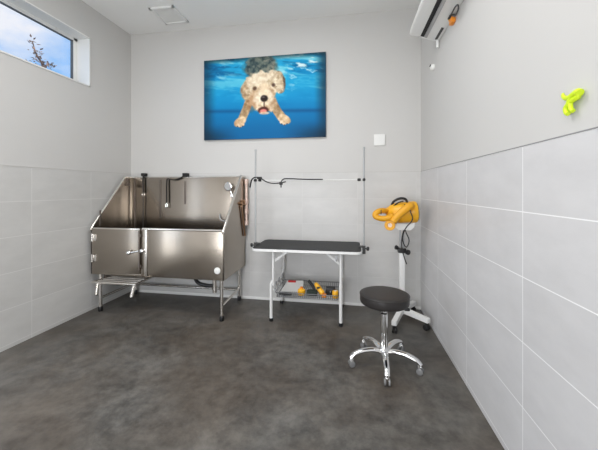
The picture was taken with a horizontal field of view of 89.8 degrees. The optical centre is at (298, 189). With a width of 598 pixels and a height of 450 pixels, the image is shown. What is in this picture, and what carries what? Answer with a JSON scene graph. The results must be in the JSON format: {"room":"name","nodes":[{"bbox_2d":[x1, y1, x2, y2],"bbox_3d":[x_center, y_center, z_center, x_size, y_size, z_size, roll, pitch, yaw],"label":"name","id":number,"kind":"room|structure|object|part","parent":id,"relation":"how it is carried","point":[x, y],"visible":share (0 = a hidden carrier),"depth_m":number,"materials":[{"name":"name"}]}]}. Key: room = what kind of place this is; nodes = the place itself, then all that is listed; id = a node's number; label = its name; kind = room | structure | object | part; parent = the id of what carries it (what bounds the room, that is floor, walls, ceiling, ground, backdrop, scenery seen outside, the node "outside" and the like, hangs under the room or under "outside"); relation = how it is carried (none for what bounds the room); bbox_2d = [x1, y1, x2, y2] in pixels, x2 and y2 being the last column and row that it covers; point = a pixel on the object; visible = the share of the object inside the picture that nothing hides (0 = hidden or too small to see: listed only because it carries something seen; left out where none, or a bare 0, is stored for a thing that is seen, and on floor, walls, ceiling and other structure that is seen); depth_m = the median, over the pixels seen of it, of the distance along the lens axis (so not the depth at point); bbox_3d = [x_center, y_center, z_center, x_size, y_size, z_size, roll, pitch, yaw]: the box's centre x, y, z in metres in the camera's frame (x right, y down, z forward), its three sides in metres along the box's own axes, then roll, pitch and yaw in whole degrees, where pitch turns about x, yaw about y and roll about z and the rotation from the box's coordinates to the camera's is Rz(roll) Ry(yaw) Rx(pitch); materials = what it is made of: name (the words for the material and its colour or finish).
{"room":"dog grooming salon","nodes":[
{"label":"dog grooming salon","id":0,"kind":"room"},
{"bbox_2d":[0,0,130,351],"bbox_3d":[-2.816,-0.355,1.339,0.210,3.450,5.516,0,0,9],"label":"wall","id":1,"kind":"structure","parent":0,"point":[48,119],"depth_m":3.02,"materials":[{"name":"paint"}]},
{"bbox_2d":[0,0,89,86],"bbox_3d":[-2.593,-1.438,2.618,0.199,0.555,1.612,0,0,9],"label":"window","id":2,"kind":"structure","parent":1,"relation":"in","point":[79,42],"depth_m":3.23,"materials":[{"name":"white plastic"}]},
{"bbox_2d":[1,165,124,173],"bbox_3d":[-2.698,-0.205,1.418,0.009,0.007,5.310,0,0,9],"label":"trim","id":3,"kind":"structure","parent":1,"relation":"attached to","point":[1,165],"depth_m":3.01,"materials":[{"name":"tile"}]},
{"bbox_2d":[82,0,420,34],"bbox_3d":[-0.871,-2.140,1.113,4.101,0.120,5.710,0,0,9],"label":"ceiling","id":4,"kind":"structure","parent":0,"point":[134,17],"depth_m":3.49,"materials":[{"name":"paint"}]},
{"bbox_2d":[149,5,188,24],"bbox_3d":[-1.542,-2.069,3.567,0.310,0.022,0.330,0,0,9],"label":"ceiling vent","id":5,"kind":"object","parent":4,"relation":"in","point":[169,14],"visible":1,"depth_m":3.54,"materials":[{"name":"white plastic"}]},
{"bbox_2d":[154,9,183,22],"bbox_3d":[-1.542,-2.068,3.566,0.250,0.008,0.268,0,0,9],"label":"grille","id":6,"kind":"object","parent":5,"relation":"attached to","point":[165,15],"depth_m":3.57,"materials":[{"name":"white plastic"}]},
{"bbox_2d":[0,292,503,449],"bbox_3d":[-0.871,1.420,1.113,4.101,0.100,5.710,0,0,9],"label":"floor","id":7,"kind":"structure","parent":0,"point":[144,371],"depth_m":2.11,"materials":[{"name":"concrete"}]},
{"bbox_2d":[90,175,248,321],"bbox_3d":[-1.491,0.596,3.466,1.634,1.548,0.808,0,0,9],"label":"tub","id":8,"kind":"object","parent":7,"relation":"on","point":[186,239],"visible":1,"depth_m":3.39,"materials":[{"name":"metal"}]},
{"bbox_3d":[-2.164,1.067,3.212,0.033,0.124,0.093,0,0,-23],"label":"step leg","id":9,"kind":"part","parent":8,"relation":"part of","materials":[{"name":"metal"}]},
{"bbox_3d":[-2.239,1.141,3.384,0.037,0.398,0.038,0,0,9],"label":"leg","id":10,"kind":"part","parent":8,"relation":"part of","materials":[{"name":"metal"}]},
{"bbox_3d":[-2.271,0.142,3.665,0.029,0.639,0.667,0,0,9],"label":"rail","id":11,"kind":"part","parent":8,"relation":"part of","materials":[{"name":"metal"}]},
{"bbox_3d":[-2.270,0.394,3.676,0.014,1.104,0.645,0,0,9],"label":"panel","id":12,"kind":"part","parent":8,"relation":"part of","materials":[{"name":"metal"}]},
{"bbox_3d":[-2.013,0.677,3.309,0.585,0.487,0.018,0,0,9],"label":"door","id":13,"kind":"part","parent":8,"relation":"part of","materials":[{"name":"metal"}]},
{"bbox_3d":[-1.742,1.067,3.142,0.033,0.122,0.085,0,0,-1],"label":"step leg","id":14,"kind":"part","parent":8,"relation":"part of","materials":[{"name":"metal"}]},
{"bbox_3d":[-1.769,0.674,3.234,0.191,0.066,0.050,0,0,4],"label":"latch handle","id":15,"kind":"part","parent":8,"relation":"part of","materials":[{"name":"silver metal"}]},
{"bbox_3d":[-1.727,0.657,3.244,0.036,0.425,0.023,0,0,9],"label":"latch rod","id":16,"kind":"part","parent":8,"relation":"part of","materials":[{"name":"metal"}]},
{"bbox_2d":[141,173,146,227],"bbox_3d":[-2.040,0.278,3.949,0.058,0.985,0.071,0,0,9],"label":"leash","id":17,"kind":"object","parent":8,"relation":"hanging from","point":[143,175],"visible":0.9,"depth_m":3.93,"materials":[{"name":"black fabric"}]},
{"bbox_3d":[-2.044,0.429,3.925,0.016,0.682,0.022,0,0,32],"label":"cord","id":18,"kind":"part","parent":17,"relation":"part of","materials":[{"name":"black fabric"}]},
{"bbox_3d":[-1.657,0.687,3.244,0.035,0.498,0.009,0,0,9],"label":"door post","id":19,"kind":"part","parent":8,"relation":"part of","materials":[{"name":"metal"}]},
{"bbox_2d":[165,173,188,207],"bbox_3d":[-1.571,0.015,3.868,0.303,0.451,0.067,0,0,7],"label":"leash","id":20,"kind":"object","parent":8,"relation":"hanging from","point":[183,174],"visible":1,"depth_m":3.85,"materials":[{"name":"black fabric"}]},
{"bbox_3d":[-1.236,0.428,3.180,0.935,0.026,0.026,0,0,9],"label":"rail","id":21,"kind":"part","parent":8,"relation":"part of","materials":[{"name":"metal"}]},
{"bbox_3d":[-1.448,0.394,3.858,1.575,1.104,0.014,0,0,9],"label":"panel","id":22,"kind":"part","parent":8,"relation":"part of","materials":[{"name":"metal"}]},
{"bbox_3d":[-1.448,-0.158,3.858,1.575,0.020,0.020,0,0,9],"label":"rail","id":23,"kind":"part","parent":8,"relation":"part of","materials":[{"name":"metal"}]},
{"bbox_2d":[212,280,217,292],"bbox_3d":[-0.901,1.021,3.212,0.058,0.158,0.060,0,0,9],"label":"drain pipe","id":24,"kind":"object","parent":8,"relation":"attached to","point":[214,286],"depth_m":3.19,"materials":[{"name":"metal"}]},
{"bbox_3d":[-0.847,0.843,3.106,0.068,0.068,0.016,0,0,9],"label":"drain knob","id":25,"kind":"part","parent":8,"relation":"part of","materials":[{"name":"white plastic"}]},
{"bbox_3d":[-0.806,1.141,3.130,0.037,0.398,0.038,0,0,9],"label":"leg","id":26,"kind":"part","parent":8,"relation":"part of","materials":[{"name":"metal"}]},
{"bbox_2d":[219,182,232,221],"bbox_3d":[-0.900,0.157,3.710,0.221,0.490,0.099,0,0,9],"label":"shower head","id":27,"kind":"object","parent":8,"relation":"attached to","point":[228,186],"visible":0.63,"depth_m":3.67},
{"bbox_3d":[-0.870,-0.033,3.664,0.088,0.088,0.011,0,0,18],"label":"spray plate","id":28,"kind":"part","parent":27,"relation":"part of","materials":[{"name":"grey plastic"}]},
{"bbox_3d":[-0.732,0.142,3.408,0.029,0.639,0.667,0,0,9],"label":"rail","id":29,"kind":"part","parent":8,"relation":"part of","materials":[{"name":"metal"}]},
{"bbox_3d":[-0.730,0.394,3.419,0.014,1.104,0.645,0,0,9],"label":"panel","id":30,"kind":"part","parent":8,"relation":"part of","materials":[{"name":"metal"}]},
{"bbox_3d":[-0.740,1.141,3.712,0.037,0.398,0.038,0,0,9],"label":"leg","id":31,"kind":"part","parent":8,"relation":"part of","materials":[{"name":"metal"}]},
{"bbox_2d":[250,147,368,326],"bbox_3d":[0.110,0.463,3.297,1.284,1.815,0.571,0,0,9],"label":"table","id":32,"kind":"object","parent":7,"relation":"on","point":[270,245],"visible":0.94,"depth_m":3.13,"materials":[{"name":"black metal"}]},
{"bbox_3d":[-0.482,0.105,3.325,0.025,1.100,0.025,0,0,9],"label":"post","id":33,"kind":"part","parent":32,"relation":"part of","materials":[{"name":"metal"}]},
{"bbox_3d":[-0.269,0.816,3.122,0.025,0.359,0.025,0,0,9],"label":"leg","id":34,"kind":"part","parent":32,"relation":"part of","materials":[{"name":"silver metal"}]},
{"bbox_3d":[-0.186,0.816,3.615,0.025,0.359,0.025,0,0,9],"label":"leg","id":35,"kind":"part","parent":32,"relation":"part of","materials":[{"name":"silver metal"}]},
{"bbox_2d":[249,177,322,187],"bbox_3d":[-0.146,-0.080,3.251,0.808,0.122,0.040,0,0,7],"label":"leash","id":36,"kind":"object","parent":32,"relation":"hanging from","point":[281,182],"visible":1,"depth_m":3.25,"materials":[{"name":"black fabric"}]},
{"bbox_2d":[281,280,303,291],"bbox_3d":[-0.070,1.082,3.378,0.238,0.077,0.174,0,0,5],"label":"packet","id":37,"kind":"object","parent":32,"relation":"in","point":[291,285],"visible":0.82,"depth_m":3.38,"materials":[{"name":"white plastic"}]},
{"bbox_2d":[298,286,304,295],"bbox_3d":[0.026,1.079,3.199,0.082,0.086,0.082,0,0,9],"label":"spray bottle","id":38,"kind":"object","parent":32,"relation":"in","point":[301,289],"visible":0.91,"depth_m":3.17,"materials":[{"name":"yellow plastic"}]},
{"bbox_2d":[275,279,338,300],"bbox_3d":[0.113,1.101,3.311,0.674,0.054,0.459,0,0,9],"label":"wire basket","id":39,"kind":"object","parent":32,"relation":"on","point":[307,295],"depth_m":3.15,"materials":[{"name":"silver metal"}]},
{"bbox_2d":[306,280,317,295],"bbox_3d":[0.143,1.052,3.223,0.118,0.139,0.125,0,0,9],"label":"brush","id":40,"kind":"object","parent":32,"relation":"on","point":[314,291],"visible":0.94,"depth_m":3.18,"materials":[{"name":"black plastic"}]},
{"bbox_3d":[0.139,1.035,3.244,0.037,0.104,0.116,0,0,-44],"label":"handle","id":41,"kind":"part","parent":40,"relation":"part of","materials":[{"name":"black plastic"}]},
{"bbox_2d":[314,282,325,297],"bbox_3d":[0.225,1.056,3.164,0.165,0.130,0.060,0,0,44],"label":"pet clippers","id":42,"kind":"object","parent":32,"relation":"in","point":[320,290],"visible":0.96,"depth_m":3.15,"materials":[{"name":"yellow plastic"}]},
{"bbox_2d":[326,286,334,294],"bbox_3d":[0.338,1.084,3.217,0.100,0.075,0.083,0,0,9],"label":"case","id":43,"kind":"object","parent":32,"relation":"in","point":[329,289],"visible":0.85,"depth_m":3.18,"materials":[{"name":"black plastic"}]},
{"bbox_2d":[332,290,337,298],"bbox_3d":[0.377,1.085,3.110,0.062,0.073,0.062,0,0,9],"label":"tape roll","id":44,"kind":"object","parent":32,"relation":"in","point":[334,292],"visible":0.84,"depth_m":3.09,"materials":[{"name":"yellow plastic"}]},
{"bbox_3d":[0.418,0.816,3.007,0.025,0.359,0.025,0,0,9],"label":"leg","id":45,"kind":"part","parent":32,"relation":"part of","materials":[{"name":"silver metal"}]},
{"bbox_3d":[0.678,0.105,3.131,0.025,1.100,0.025,0,0,9],"label":"post","id":46,"kind":"part","parent":32,"relation":"part of","materials":[{"name":"metal"}]},
{"bbox_2d":[348,286,423,385],"bbox_3d":[0.662,1.085,2.334,0.556,0.566,0.535,0,0,9],"label":"stool","id":47,"kind":"object","parent":7,"relation":"on","point":[385,299],"visible":1,"depth_m":2.30,"materials":[{"name":"black metal"}]},
{"bbox_3d":[0.515,1.270,2.335,0.254,0.078,0.048,0,0,-7],"label":"arm","id":48,"kind":"part","parent":47,"relation":"part of","materials":[{"name":"silver metal"}]},
{"bbox_3d":[0.604,1.270,2.492,0.048,0.078,0.254,0,0,-25],"label":"arm","id":49,"kind":"part","parent":47,"relation":"part of","materials":[{"name":"silver metal"}]},
{"bbox_3d":[0.666,0.846,2.342,0.374,0.088,0.374,0,0,9],"label":"seat","id":50,"kind":"part","parent":47,"relation":"part of","materials":[{"name":"black leather"}]},
{"bbox_3d":[0.637,1.270,2.202,0.048,0.078,0.254,0,0,11],"label":"arm","id":51,"kind":"part","parent":47,"relation":"part of","materials":[{"name":"silver metal"}]},
{"bbox_3d":[0.781,1.270,2.456,0.254,0.078,0.048,0,0,-43],"label":"arm","id":52,"kind":"part","parent":47,"relation":"part of","materials":[{"name":"silver metal"}]},
{"bbox_3d":[0.801,1.270,2.277,0.254,0.078,0.048,0,0,29],"label":"arm","id":53,"kind":"part","parent":47,"relation":"part of","materials":[{"name":"silver metal"}]},
{"bbox_2d":[391,223,429,333],"bbox_3d":[1.095,0.853,3.112,0.396,1.032,0.586,0,0,4],"label":"stand","id":54,"kind":"object","parent":7,"relation":"on","point":[412,313],"visible":0.77,"depth_m":3.07,"materials":[{"name":"white metal"}]},
{"bbox_2d":[372,197,418,263],"bbox_3d":[1.000,0.426,3.130,0.476,0.693,0.320,0,0,9],"label":"dryer","id":55,"kind":"object","parent":54,"relation":"on","point":[399,212],"visible":1,"depth_m":3.04,"materials":[{"name":"yellow plastic"}]},
{"bbox_3d":[1.054,0.130,3.127,0.183,0.101,0.070,0,0,9],"label":"handle","id":56,"kind":"part","parent":55,"relation":"part of","materials":[{"name":"black plastic"}]},
{"bbox_3d":[1.085,0.458,3.042,0.084,0.627,0.132,0,0,-10],"label":"power cord","id":57,"kind":"part","parent":55,"relation":"part of","materials":[{"name":"black rubber"}]},
{"bbox_3d":[0.992,1.264,3.003,0.048,0.057,0.373,0,0,30],"label":"leg","id":58,"kind":"part","parent":54,"relation":"part of","materials":[{"name":"white metal"}]},
{"bbox_3d":[1.085,0.537,3.165,0.050,0.265,0.017,0,0,9],"label":"slide rod","id":59,"kind":"part","parent":54,"relation":"part of","materials":[{"name":"metal"}]},
{"bbox_3d":[1.190,1.264,3.265,0.290,0.057,0.048,0,0,-44],"label":"leg","id":60,"kind":"part","parent":54,"relation":"part of","materials":[{"name":"white metal"}]},
{"bbox_3d":[1.170,1.264,3.031,0.048,0.057,0.317,0,0,-32],"label":"leg","id":61,"kind":"part","parent":54,"relation":"part of","materials":[{"name":"white metal"}]},
{"bbox_2d":[131,8,420,306],"bbox_3d":[-0.418,-0.355,3.831,4.101,3.450,0.200,0,0,9],"label":"wall","id":62,"kind":"structure","parent":0,"point":[373,60],"depth_m":3.63,"materials":[{"name":"paint"}]},
{"bbox_2d":[204,52,325,140],"bbox_3d":[-0.445,-1.137,3.723,1.555,1.013,0.033,0,0,9],"label":"wall picture","id":63,"kind":"object","parent":62,"relation":"attached to","point":[277,96],"visible":1,"depth_m":3.70,"materials":[{"name":"paper"}]},
{"bbox_2d":[138,290,420,309],"bbox_3d":[-0.435,1.355,3.728,3.701,0.030,0.008,0,0,9],"label":"baseboard","id":64,"kind":"structure","parent":62,"relation":"attached to","point":[147,291],"depth_m":3.74,"materials":[{"name":"white plastic"}]},
{"bbox_2d":[189,171,420,173],"bbox_3d":[-0.434,-0.205,3.734,3.701,0.006,0.008,0,0,9],"label":"trim","id":65,"kind":"structure","parent":62,"relation":"attached to","point":[398,171],"depth_m":3.64,"materials":[{"name":"tile"}]},
{"bbox_2d":[374,134,384,145],"bbox_3d":[0.939,-0.578,3.500,0.126,0.132,0.019,0,0,9],"label":"wall plate","id":66,"kind":"object","parent":62,"relation":"attached to","point":[379,139],"visible":1,"depth_m":3.49,"materials":[{"name":"white plastic"}]},
{"bbox_2d":[421,0,597,449],"bbox_3d":[1.037,-0.355,0.697,0.200,3.450,5.516,0,0,9],"label":"wall","id":67,"kind":"structure","parent":0,"point":[509,238],"depth_m":1.47,"materials":[{"name":"tile"}]},
{"bbox_2d":[410,0,462,47],"bbox_3d":[1.083,-1.510,2.334,0.258,0.440,0.900,0,0,9],"label":"air conditioner","id":68,"kind":"object","parent":67,"relation":"attached to","point":[430,22],"visible":0.99,"depth_m":2.47,"materials":[{"name":"white plastic"}]},
{"bbox_2d":[448,4,458,25],"bbox_3d":[1.176,-1.318,2.255,0.045,0.089,0.255,0,0,11],"label":"tag","id":69,"kind":"object","parent":68,"relation":"hanging from","point":[452,17],"visible":1,"depth_m":2.31,"materials":[{"name":"orange plastic"}]},
{"bbox_2d":[421,127,597,171],"bbox_3d":[0.956,-0.204,0.809,0.008,0.005,5.310,0,0,9],"label":"trim","id":70,"kind":"structure","parent":67,"relation":"attached to","point":[594,127],"depth_m":1.32,"materials":[{"name":"tile"}]},
{"bbox_2d":[561,88,584,115],"bbox_3d":[0.990,-0.317,1.087,0.034,0.092,0.097,0,0,9],"label":"wall hook","id":71,"kind":"object","parent":67,"relation":"attached to","point":[575,95],"visible":1,"depth_m":1.08,"materials":[{"name":"plastic"}]},
{"label":"outside","id":72,"kind":"structure","parent":0,"visible":0},
{"bbox_3d":[-2.630,1.450,2.466,22.000,0.120,20.000,0,0,9],"label":"ground","id":73,"kind":"structure","parent":72,"visible":0},
{"bbox_2d":[27,34,56,69],"bbox_3d":[-5.176,-0.772,5.870,0.609,4.326,0.796,0,0,9],"label":"young tree","id":74,"kind":"object","parent":73,"relation":"on","point":[33,46],"visible":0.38,"depth_m":5.86,"materials":[{"name":"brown plant"}]}
]}

